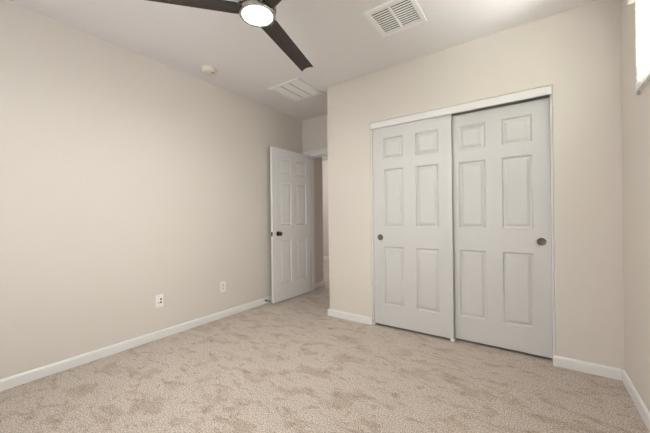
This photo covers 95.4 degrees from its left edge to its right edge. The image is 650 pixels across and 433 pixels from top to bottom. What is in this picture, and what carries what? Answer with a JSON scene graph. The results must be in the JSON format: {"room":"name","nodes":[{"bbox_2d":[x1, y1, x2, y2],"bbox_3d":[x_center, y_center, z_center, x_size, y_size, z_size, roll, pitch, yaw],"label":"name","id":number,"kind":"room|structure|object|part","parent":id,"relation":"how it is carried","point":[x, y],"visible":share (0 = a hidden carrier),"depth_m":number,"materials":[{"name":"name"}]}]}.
{"room":"empty bedroom","nodes":[
{"label":"empty bedroom","id":0,"kind":"room"},
{"bbox_2d":[0,0,301,378],"bbox_3d":[-1.710,-0.158,2.672,0.120,2.600,4.840,-1,0,35],"label":"wall","id":1,"kind":"structure","parent":0,"point":[128,178],"depth_m":2.48,"materials":[{"name":"beige paint"}]},
{"bbox_2d":[0,296,271,391],"bbox_3d":[-1.642,1.105,2.631,0.014,0.074,4.599,-1,0,35],"label":"baseboard","id":2,"kind":"structure","parent":1,"relation":"attached to","point":[31,375],"depth_m":2.46,"materials":[{"name":"white paint"}]},
{"bbox_2d":[155,294,162,307],"bbox_3d":[-1.550,0.791,2.768,0.012,0.116,0.072,-1,0,35],"label":"jack plate","id":3,"kind":"object","parent":1,"relation":"attached to","point":[158,298],"visible":1,"depth_m":2.77,"materials":[{"name":"white plastic"}]},
{"bbox_2d":[220,281,225,291],"bbox_3d":[-1.151,0.791,3.337,0.008,0.116,0.072,-1,0,35],"label":"power outlet","id":4,"kind":"object","parent":1,"relation":"attached to","point":[222,284],"visible":1,"depth_m":3.34,"materials":[{"name":"white plastic"}]},
{"bbox_2d":[270,147,310,303],"bbox_3d":[-0.460,0.107,4.112,0.159,2.018,0.777,-1,0,36],"label":"door","id":5,"kind":"structure","parent":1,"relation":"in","point":[289,170],"depth_m":4.06,"materials":[{"name":"white paint"}]},
{"bbox_2d":[8,0,597,160],"bbox_3d":[-0.695,-1.527,3.679,6.605,0.120,7.670,-1,0,35],"label":"ceiling","id":6,"kind":"structure","parent":0,"point":[340,43],"depth_m":2.39,"materials":[{"name":"paint"}]},
{"bbox_2d":[202,65,216,74],"bbox_3d":[-1.148,-1.441,2.932,0.140,0.043,0.140,-1,0,35],"label":"smoke detector","id":7,"kind":"object","parent":6,"relation":"attached to","point":[209,70],"visible":1,"depth_m":2.90,"materials":[{"name":"beige plastic"}]},
{"bbox_2d":[147,0,312,70],"bbox_3d":[-0.265,-1.299,1.651,1.185,0.350,1.244,-1,0,35],"label":"ceiling fan","id":8,"kind":"object","parent":6,"relation":"hanging from","point":[256,13],"visible":1,"depth_m":1.66,"materials":[{"name":"brown wood"}]},
{"bbox_3d":[-0.762,-1.151,1.566,0.617,0.012,0.106,-1,7,-14],"label":"blade","id":9,"kind":"part","parent":8,"relation":"part of","materials":[{"name":"brown wood"}]},
{"bbox_2d":[243,6,271,24],"bbox_3d":[-0.379,-1.128,1.660,0.160,0.009,0.160,-1,0,35],"label":"diffuser","id":10,"kind":"object","parent":8,"relation":"attached to","point":[252,15],"depth_m":1.65,"materials":[{"name":"white glass"}]},
{"bbox_3d":[-0.122,-1.158,1.362,0.106,0.012,0.617,9,-6,-40],"label":"blade","id":11,"kind":"part","parent":8,"relation":"part of","materials":[{"name":"brown wood"}]},
{"bbox_3d":[-0.243,-1.156,2.029,0.106,0.012,0.617,-8,-3,20],"label":"blade","id":12,"kind":"part","parent":8,"relation":"part of","materials":[{"name":"brown wood"}]},
{"bbox_2d":[268,78,323,101],"bbox_3d":[-0.335,-1.516,3.450,0.448,0.110,0.466,-1,0,35],"label":"ceiling vent","id":13,"kind":"object","parent":6,"relation":"in","point":[296,89],"visible":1,"depth_m":3.43,"materials":[{"name":"white metal"}]},
{"bbox_2d":[363,0,426,37],"bbox_3d":[0.523,-1.529,2.193,0.363,0.108,0.360,-1,0,35],"label":"ceiling vent","id":14,"kind":"object","parent":6,"relation":"in","point":[391,17],"visible":0.97,"depth_m":2.21,"materials":[{"name":"white metal"}]},
{"bbox_2d":[302,114,327,155],"bbox_3d":[1.074,-0.186,3.597,3.365,2.600,0.120,-1,0,35],"label":"wall","id":15,"kind":"structure","parent":0,"point":[314,130],"depth_m":4.38,"materials":[{"name":"beige paint"}]},
{"bbox_2d":[304,148,327,155],"bbox_3d":[0.069,0.070,4.223,0.931,2.111,0.017,-1,0,35],"label":"trim","id":16,"kind":"structure","parent":15,"relation":"attached to","point":[325,150],"depth_m":4.34,"materials":[{"name":"white paint"}]},
{"bbox_2d":[309,153,327,290],"bbox_3d":[0.124,0.102,4.271,0.819,2.045,0.126,-1,0,35],"label":"trim","id":17,"kind":"structure","parent":15,"relation":"attached to","point":[311,157],"depth_m":4.48,"materials":[{"name":"white paint"}]},
{"bbox_2d":[314,157,323,282],"bbox_3d":[-1.378,-0.157,5.595,3.055,2.600,0.320,-1,0,35],"label":"wall","id":18,"kind":"structure","parent":0,"point":[318,187],"depth_m":4.75,"materials":[{"name":"paint"}]},
{"bbox_2d":[315,281,324,287],"bbox_3d":[-1.349,1.106,5.594,3.059,0.074,0.329,-1,0,35],"label":"baseboard","id":19,"kind":"structure","parent":18,"relation":"attached to","point":[322,283],"depth_m":4.74,"materials":[{"name":"white paint"}]},
{"bbox_2d":[0,260,649,432],"bbox_3d":[-0.665,1.183,3.676,6.605,0.100,7.670,-1,0,35],"label":"floor","id":20,"kind":"structure","parent":0,"point":[288,365],"depth_m":1.94,"materials":[{"name":"beige carpet"}]},
{"bbox_2d":[322,160,328,255],"bbox_3d":[1.438,-0.186,6.803,6.465,2.600,0.120,-1,0,35],"label":"wall","id":21,"kind":"structure","parent":0,"point":[325,162],"depth_m":7.73,"materials":[{"name":"paint"}]},
{"bbox_2d":[327,0,623,369],"bbox_3d":[1.225,-0.189,2.974,2.400,2.600,0.726,-1,0,35],"label":"wall","id":22,"kind":"structure","parent":0,"point":[576,51],"depth_m":2.18,"materials":[{"name":"beige paint"}]},
{"bbox_2d":[328,308,372,324],"bbox_3d":[0.461,1.083,3.493,0.557,0.074,0.710,-1,0,35],"label":"baseboard","id":23,"kind":"structure","parent":22,"relation":"attached to","point":[335,313],"depth_m":3.19,"materials":[{"name":"white paint"}]},
{"bbox_2d":[371,130,375,324],"bbox_3d":[0.517,0.111,3.097,0.010,2.016,0.101,-1,0,35],"label":"trim","id":24,"kind":"structure","parent":22,"relation":"attached to","point":[371,130],"depth_m":3.06,"materials":[{"name":"white paint"}]},
{"bbox_2d":[372,114,453,338],"bbox_3d":[0.823,0.094,2.853,0.768,1.999,0.036,-1,0,35],"label":"door","id":25,"kind":"structure","parent":22,"relation":"in","point":[413,178],"depth_m":2.81,"materials":[{"name":"white paint"}]},
{"bbox_2d":[370,85,551,129],"bbox_3d":[1.081,-0.937,2.631,1.488,0.062,0.016,-1,0,35],"label":"trim","id":26,"kind":"structure","parent":22,"relation":"attached to","point":[543,91],"depth_m":2.52,"materials":[{"name":"white paint"}]},
{"bbox_2d":[451,95,549,115],"bbox_3d":[1.112,-0.915,2.675,1.468,0.034,0.084,-1,0,35],"label":"trim","id":27,"kind":"structure","parent":22,"relation":"attached to","point":[545,96],"depth_m":2.42,"materials":[{"name":"metal"}]},
{"bbox_2d":[452,98,552,357],"bbox_3d":[1.426,0.087,2.482,0.750,1.999,0.036,-1,0,35],"label":"door","id":28,"kind":"structure","parent":22,"relation":"in","point":[502,261],"depth_m":2.44,"materials":[{"name":"white paint"}]},
{"bbox_3d":[1.675,0.195,2.287,0.061,0.061,0.004,-1,0,35],"label":"finger pull","id":29,"kind":"part","parent":28,"relation":"part of","materials":[{"name":"silver metal"}]},
{"bbox_2d":[550,94,554,355],"bbox_3d":[1.725,0.097,2.245,0.010,2.016,0.101,-1,0,35],"label":"trim","id":30,"kind":"structure","parent":22,"relation":"attached to","point":[551,151],"depth_m":2.20,"materials":[{"name":"white paint"}]},
{"bbox_2d":[553,355,621,380],"bbox_3d":[1.853,1.066,2.104,0.366,0.074,0.044,-1,0,35],"label":"baseboard","id":31,"kind":"structure","parent":22,"relation":"attached to","point":[568,363],"depth_m":2.08,"materials":[{"name":"white paint"}]},
{"bbox_2d":[620,0,649,411],"bbox_3d":[1.147,-0.192,0.659,0.140,2.600,4.840,-1,0,35],"label":"wall","id":32,"kind":"structure","parent":0,"point":[635,109],"depth_m":1.75,"materials":[{"name":"beige paint"}]},
{"bbox_2d":[622,370,649,431],"bbox_3d":[0.888,1.074,0.404,0.014,0.074,3.873,-1,0,35],"label":"baseboard","id":33,"kind":"structure","parent":32,"relation":"attached to","point":[641,407],"depth_m":1.71,"materials":[{"name":"white paint"}]},
{"bbox_2d":[635,0,649,90],"bbox_3d":[1.322,-1.006,0.954,0.138,0.633,1.574,-1,0,35],"label":"window","id":34,"kind":"structure","parent":32,"relation":"in","point":[644,82],"depth_m":1.59,"materials":[{"name":"white plastic"}]},
{"bbox_2d":[627,0,649,94],"bbox_3d":[1.261,-0.966,0.998,0.047,0.602,1.585,-1,0,35],"label":"window blind","id":35,"kind":"object","parent":34,"relation":"attached to","point":[642,9],"visible":0.98,"depth_m":1.52,"materials":[{"name":"white plastic"}]},
{"bbox_3d":[1.640,-0.975,1.527,0.038,0.511,0.002,-1,0,35],"label":"ladder cord","id":36,"kind":"part","parent":35,"relation":"part of","materials":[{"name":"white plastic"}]},
{"bbox_3d":[1.269,-0.713,0.996,0.018,0.014,1.498,-1,0,35],"label":"rail","id":37,"kind":"part","parent":35,"relation":"part of","materials":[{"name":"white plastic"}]}
]}

